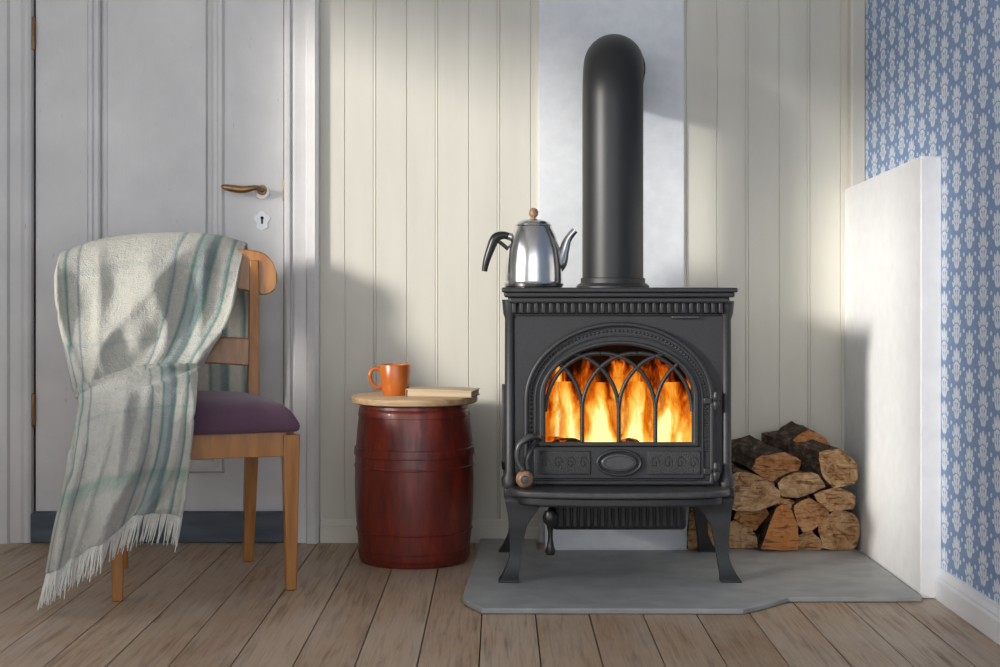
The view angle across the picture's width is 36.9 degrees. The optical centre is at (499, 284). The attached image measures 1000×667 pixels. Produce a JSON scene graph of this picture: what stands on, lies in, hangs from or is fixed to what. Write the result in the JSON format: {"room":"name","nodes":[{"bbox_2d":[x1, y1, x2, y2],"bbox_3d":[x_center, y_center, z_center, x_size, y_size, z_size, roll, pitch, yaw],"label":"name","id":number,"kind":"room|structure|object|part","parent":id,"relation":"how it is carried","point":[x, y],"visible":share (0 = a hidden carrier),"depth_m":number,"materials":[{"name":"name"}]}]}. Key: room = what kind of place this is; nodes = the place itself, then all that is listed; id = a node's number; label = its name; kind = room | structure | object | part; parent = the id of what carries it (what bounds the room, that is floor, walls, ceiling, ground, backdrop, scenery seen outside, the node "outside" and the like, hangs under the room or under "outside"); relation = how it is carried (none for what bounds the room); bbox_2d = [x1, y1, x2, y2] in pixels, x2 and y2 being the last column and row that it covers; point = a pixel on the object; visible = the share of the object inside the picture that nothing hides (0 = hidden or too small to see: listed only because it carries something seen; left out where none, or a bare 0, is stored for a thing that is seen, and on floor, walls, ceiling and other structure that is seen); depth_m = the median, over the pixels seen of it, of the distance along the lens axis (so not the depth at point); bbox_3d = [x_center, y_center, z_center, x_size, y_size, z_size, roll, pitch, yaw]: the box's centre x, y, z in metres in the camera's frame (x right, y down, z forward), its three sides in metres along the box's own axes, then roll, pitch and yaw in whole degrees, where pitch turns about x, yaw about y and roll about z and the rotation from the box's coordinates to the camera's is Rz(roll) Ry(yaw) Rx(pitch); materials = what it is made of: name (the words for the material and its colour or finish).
{"room":"living room","nodes":[
{"label":"living room","id":0,"kind":"room"},
{"bbox_2d":[0,542,999,666],"bbox_3d":[-0.356,0.764,1.685,2.989,0.080,5.320,0,0,0],"label":"floor","id":1,"kind":"structure","parent":0,"point":[194,604],"depth_m":3.17,"materials":[{"name":"brown wood"}]},
{"bbox_2d":[30,511,283,542],"bbox_3d":[-0.962,0.682,4.241,0.712,0.083,0.068,0,0,0],"label":"threshold","id":2,"kind":"object","parent":1,"relation":"on","point":[196,526],"visible":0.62,"depth_m":4.21,"materials":[{"name":"grey wood"}]},
{"bbox_2d":[110,249,299,601],"bbox_3d":[-0.756,0.311,3.714,0.480,0.826,0.519,0,0,-18],"label":"dining chair","id":3,"kind":"object","parent":1,"relation":"on","point":[249,425],"visible":0.53,"depth_m":3.55,"materials":[{"name":"brown wood"}]},
{"bbox_3d":[-0.879,0.539,3.445,0.040,0.370,0.040,0,0,-18],"label":"leg","id":4,"kind":"part","parent":3,"relation":"part of","materials":[{"name":"brown wood"}]},
{"bbox_3d":[-0.976,0.329,3.840,0.045,0.790,0.086,0,0,-18],"label":"leg","id":5,"kind":"part","parent":3,"relation":"part of","materials":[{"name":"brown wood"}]},
{"bbox_2d":[37,232,248,609],"bbox_3d":[-0.904,0.285,3.690,0.470,0.849,0.951,0,0,0],"label":"throw blanket","id":6,"kind":"object","parent":3,"relation":"on","point":[141,316],"visible":0.94,"depth_m":3.67,"materials":[{"name":"fabric"}]},
{"bbox_3d":[-0.816,0.174,3.899,0.340,0.080,0.045,0,0,-18],"label":"rail","id":7,"kind":"part","parent":3,"relation":"part of","materials":[{"name":"brown wood"}]},
{"bbox_2d":[193,391,299,434],"bbox_3d":[-0.742,0.304,3.670,0.444,0.087,0.427,0,0,-18],"label":"seat cushion","id":8,"kind":"object","parent":3,"relation":"on","point":[217,412],"depth_m":3.52,"materials":[{"name":"purple fabric"}]},
{"bbox_3d":[-0.653,0.329,3.945,0.045,0.790,0.086,0,0,-18],"label":"leg","id":9,"kind":"part","parent":3,"relation":"part of","materials":[{"name":"brown wood"}]},
{"bbox_3d":[-0.827,-0.038,3.932,0.480,0.128,0.061,0,0,-18],"label":"crest rail","id":10,"kind":"part","parent":3,"relation":"part of","materials":[{"name":"brown wood"}]},
{"bbox_3d":[-0.499,0.539,3.568,0.040,0.370,0.040,0,0,-18],"label":"leg","id":11,"kind":"part","parent":3,"relation":"part of","materials":[{"name":"brown wood"}]},
{"bbox_2d":[351,391,477,568],"bbox_3d":[-0.226,0.507,3.957,0.334,0.434,0.334,0,0,0],"label":"side table","id":12,"kind":"object","parent":1,"relation":"on","point":[414,470],"visible":0.96,"depth_m":3.82,"materials":[{"name":"red paint"}]},
{"bbox_2d":[368,364,410,395],"bbox_3d":[-0.285,0.249,3.958,0.104,0.081,0.083,0,0,27],"label":"coffee mug","id":13,"kind":"object","parent":12,"relation":"on","point":[395,378],"visible":0.96,"depth_m":3.92,"materials":[{"name":"orange ceramic"}]},
{"bbox_3d":[-0.329,0.245,3.950,0.038,0.062,0.012,0,0,-12],"label":"mug handle","id":14,"kind":"part","parent":13,"relation":"part of","materials":[{"name":"orange ceramic"}]},
{"bbox_2d":[405,386,479,397],"bbox_3d":[-0.149,0.279,3.925,0.176,0.021,0.120,0,0,9],"label":"book","id":15,"kind":"object","parent":12,"relation":"on","point":[416,391],"visible":1,"depth_m":3.88,"materials":[{"name":"paper"}]},
{"bbox_2d":[462,539,921,613],"bbox_3d":[0.440,0.718,3.759,1.051,0.013,0.928,0,0,0],"label":"hearth slab","id":16,"kind":"object","parent":1,"relation":"on","point":[566,581],"visible":0.82,"depth_m":3.60,"materials":[{"name":"grey stone"}]},
{"bbox_2d":[498,34,741,582],"bbox_3d":[0.287,0.028,3.860,0.580,1.392,0.718,0,0,0],"label":"wood stove","id":17,"kind":"object","parent":16,"relation":"on","point":[616,390],"depth_m":3.64,"materials":[{"name":"metal"}]},
{"bbox_3d":[0.050,0.609,3.987,0.107,0.205,0.088,0,0,0],"label":"leg","id":18,"kind":"part","parent":17,"relation":"part of","materials":[{"name":"metal"}]},
{"bbox_3d":[0.050,0.609,3.623,0.107,0.205,0.088,0,0,0],"label":"leg","id":19,"kind":"part","parent":17,"relation":"part of","materials":[{"name":"metal"}]},
{"bbox_3d":[0.059,0.463,3.573,0.042,0.042,0.028,0,0,0],"label":"handle knob","id":20,"kind":"part","parent":17,"relation":"part of","materials":[{"name":"brown wood"}]},
{"bbox_3d":[0.074,0.399,3.584,0.083,0.090,0.030,0,0,-38],"label":"door handle","id":21,"kind":"part","parent":17,"relation":"part of","materials":[{"name":"metal"}]},
{"bbox_2d":[482,208,576,286],"bbox_3d":[0.077,-0.095,3.840,0.192,0.203,0.164,0,0,-40],"label":"kettle","id":22,"kind":"object","parent":17,"relation":"on","point":[534,257],"visible":1,"depth_m":3.79,"materials":[{"name":"metal"}]},
{"bbox_3d":[-0.008,-0.086,3.840,0.077,0.104,0.025,0,0,0],"label":"handle","id":23,"kind":"part","parent":22,"relation":"part of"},
{"bbox_3d":[0.086,-0.161,3.840,0.090,0.018,0.090,0,0,0],"label":"lid","id":24,"kind":"part","parent":22,"relation":"part of","materials":[{"name":"metal"}]},
{"bbox_3d":[0.086,-0.182,3.840,0.025,0.029,0.025,0,0,0],"label":"lid knob","id":25,"kind":"part","parent":22,"relation":"part of","materials":[{"name":"brown wood"}]},
{"bbox_3d":[0.160,-0.085,3.840,0.077,0.123,0.051,0,0,0],"label":"spout","id":26,"kind":"part","parent":22,"relation":"part of","materials":[{"name":"metal"}]},
{"bbox_3d":[0.121,0.594,3.605,0.038,0.110,0.038,0,0,0],"label":"riddling knob","id":27,"kind":"part","parent":17,"relation":"part of","materials":[{"name":"black metal"}]},
{"bbox_3d":[0.316,0.524,4.127,0.388,0.400,0.173,0,0,0],"label":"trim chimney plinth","id":28,"kind":"part","parent":17,"relation":"part of","materials":[{"name":"black metal"}]},
{"bbox_3d":[0.287,0.264,3.642,0.520,0.450,0.014,0,0,0],"label":"plate","id":29,"kind":"part","parent":17,"relation":"part of","materials":[{"name":"metal"}]},
{"bbox_3d":[0.287,0.036,3.807,0.532,0.016,0.396,0,0,0],"label":"moulding","id":30,"kind":"part","parent":17,"relation":"part of","materials":[{"name":"metal"}]},
{"bbox_3d":[0.287,0.285,3.629,0.452,0.387,0.012,0,0,0],"label":"door plate","id":31,"kind":"part","parent":17,"relation":"part of","materials":[{"name":"metal"}]},
{"bbox_3d":[0.287,0.428,3.622,0.412,0.079,0.010,0,0,0],"label":"door rail","id":32,"kind":"part","parent":17,"relation":"part of","materials":[{"name":"metal"}]},
{"bbox_3d":[0.287,0.500,3.808,0.556,0.026,0.405,0,0,0],"label":"frame","id":33,"kind":"part","parent":17,"relation":"part of","materials":[{"name":"metal"}]},
{"bbox_3d":[0.287,0.012,3.803,0.566,0.012,0.425,0,0,0],"label":"plate","id":34,"kind":"part","parent":17,"relation":"part of","materials":[{"name":"metal"}]},
{"bbox_3d":[0.287,0.023,3.804,0.554,0.014,0.412,0,0,0],"label":"moulding","id":35,"kind":"part","parent":17,"relation":"part of","materials":[{"name":"metal"}]},
{"bbox_3d":[0.293,0.557,3.800,0.332,0.092,0.230,0,0,0],"label":"ash drawer","id":36,"kind":"part","parent":17,"relation":"part of","materials":[{"name":"metal"}]},
{"bbox_3d":[0.524,0.609,3.987,0.107,0.205,0.088,0,0,0],"label":"leg","id":37,"kind":"part","parent":17,"relation":"part of","materials":[{"name":"metal"}]},
{"bbox_3d":[0.524,0.609,3.623,0.107,0.205,0.088,0,0,0],"label":"leg","id":38,"kind":"part","parent":17,"relation":"part of","materials":[{"name":"metal"}]},
{"bbox_2d":[687,421,859,550],"bbox_3d":[0.733,0.545,4.097,0.466,0.329,0.217,0,0,0],"label":"firewood pile","id":39,"kind":"object","parent":16,"relation":"on","point":[774,474],"visible":0.78,"depth_m":4.02,"materials":[{"name":"brown wood"}]},
{"bbox_2d":[320,0,847,542],"bbox_3d":[-0.365,-0.526,4.279,2.970,2.500,0.132,0,0,0],"label":"wall","id":40,"kind":"structure","parent":0,"point":[429,109],"depth_m":4.23,"materials":[{"name":"beige paint"}]},
{"bbox_2d":[0,0,33,543],"bbox_3d":[-1.364,-0.326,4.220,0.092,2.100,0.050,0,0,0],"label":"door frame","id":41,"kind":"structure","parent":40,"relation":"in","point":[16,52],"depth_m":4.21,"materials":[{"name":"grey wood"}]},
{"bbox_2d":[32,16,34,49],"bbox_3d":[-1.316,-0.710,4.228,0.012,0.096,0.012,0,0,0],"label":"hinge","id":42,"kind":"object","parent":40,"relation":"attached to","point":[33,17],"visible":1,"depth_m":4.22,"materials":[{"name":"gold metal"}]},
{"bbox_2d":[32,393,34,426],"bbox_3d":[-1.316,0.352,4.228,0.012,0.096,0.012,0,0,0],"label":"hinge","id":43,"kind":"object","parent":40,"relation":"attached to","point":[33,394],"visible":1,"depth_m":4.22,"materials":[{"name":"gold metal"}]},
{"bbox_2d":[34,0,35,511],"bbox_3d":[-0.930,-0.306,4.314,0.860,2.060,0.062,0,0,0],"label":"door frame","id":44,"kind":"structure","parent":40,"relation":"in","point":[34,0],"depth_m":4.28,"materials":[{"name":"grey wood"}]},
{"bbox_2d":[87,0,224,242],"bbox_3d":[-0.973,-0.596,4.235,0.391,1.176,0.014,0,0,0],"label":"trim","id":45,"kind":"structure","parent":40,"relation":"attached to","point":[93,6],"depth_m":4.24,"materials":[{"name":"paint"}]},
{"bbox_2d":[36,0,283,510],"bbox_3d":[-0.962,-0.334,4.260,0.700,1.945,0.040,0,0,0],"label":"door","id":46,"kind":"structure","parent":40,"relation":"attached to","point":[254,29],"depth_m":4.24,"materials":[{"name":"paint"}]},
{"bbox_2d":[100,0,211,459],"bbox_3d":[-0.973,-0.326,4.261,0.375,1.700,0.029,0,0,0],"label":"panels","id":47,"kind":"object","parent":46,"relation":"attached to","point":[103,3],"depth_m":4.25,"materials":[{"name":"paint"}]},
{"bbox_3d":[-0.973,-0.326,4.253,0.285,1.600,0.014,0,0,0],"label":"raised fields","id":48,"kind":"part","parent":47,"relation":"part of","materials":[{"name":"grey wood"}]},
{"bbox_2d":[221,184,263,192],"bbox_3d":[-0.714,-0.269,4.197,0.126,0.025,0.048,0,0,-25],"label":"door handle","id":49,"kind":"object","parent":46,"relation":"attached to","point":[231,188],"depth_m":4.18,"materials":[{"name":"gold metal"}]},
{"bbox_2d":[255,185,268,198],"bbox_3d":[-0.672,-0.263,4.239,0.040,0.040,0.003,0,0,0],"label":"plate","id":50,"kind":"object","parent":46,"relation":"attached to","point":[259,196],"visible":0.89,"depth_m":4.24,"materials":[{"name":"silver metal"}]},
{"bbox_2d":[257,185,266,194],"bbox_3d":[-0.672,-0.268,4.237,0.032,0.032,0.006,0,0,0],"label":"rosette","id":51,"kind":"object","parent":46,"relation":"attached to","point":[264,187],"visible":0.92,"depth_m":4.23,"materials":[{"name":"gold metal"}]},
{"bbox_2d":[254,211,270,229],"bbox_3d":[-0.672,-0.183,4.239,0.048,0.054,0.003,0,0,0],"label":"keyhole escutcheon","id":52,"kind":"object","parent":46,"relation":"attached to","point":[257,218],"visible":1,"depth_m":4.24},
{"bbox_2d":[189,459,224,472],"bbox_3d":[-0.973,0.324,4.235,0.391,0.416,0.014,0,0,0],"label":"trim","id":53,"kind":"structure","parent":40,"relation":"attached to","point":[214,465],"depth_m":4.23,"materials":[{"name":"paint"}]},
{"bbox_2d":[284,0,319,543],"bbox_3d":[-0.557,-0.326,4.220,0.098,2.100,0.050,0,0,0],"label":"door frame","id":54,"kind":"structure","parent":40,"relation":"attached to","point":[301,17],"depth_m":4.21,"materials":[{"name":"grey wood"}]},
{"bbox_2d":[320,519,538,542],"bbox_3d":[-0.197,0.692,4.216,0.614,0.065,0.018,0,0,0],"label":"baseboard","id":55,"kind":"structure","parent":40,"relation":"attached to","point":[331,530],"depth_m":4.21,"materials":[{"name":"beige paint"}]},
{"bbox_2d":[848,0,865,187],"bbox_3d":[0.999,-1.021,4.202,0.042,1.510,0.045,0,0,0],"label":"trim","id":56,"kind":"structure","parent":40,"relation":"attached to","point":[856,8],"depth_m":4.18,"materials":[{"name":"beige paint"}]},
{"bbox_2d":[866,0,999,603],"bbox_3d":[1.070,-0.526,1.685,0.100,2.500,5.320,0,0,0],"label":"wall","id":57,"kind":"structure","parent":0,"point":[933,66],"depth_m":3.34,"materials":[{"name":"blue paper"}]},
{"bbox_2d":[845,156,941,598],"bbox_3d":[0.995,0.213,3.842,0.050,1.022,0.765,0,0,0],"label":"heat shield panel","id":58,"kind":"object","parent":57,"relation":"attached to","point":[893,217],"visible":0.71,"depth_m":3.66,"materials":[{"name":"white paint"}]},
{"bbox_2d":[936,568,999,644],"bbox_3d":[1.012,0.688,1.242,0.016,0.072,4.433,0,0,0],"label":"baseboard","id":59,"kind":"structure","parent":57,"relation":"attached to","point":[980,611],"depth_m":3.21,"materials":[{"name":"white paint"}]}
]}

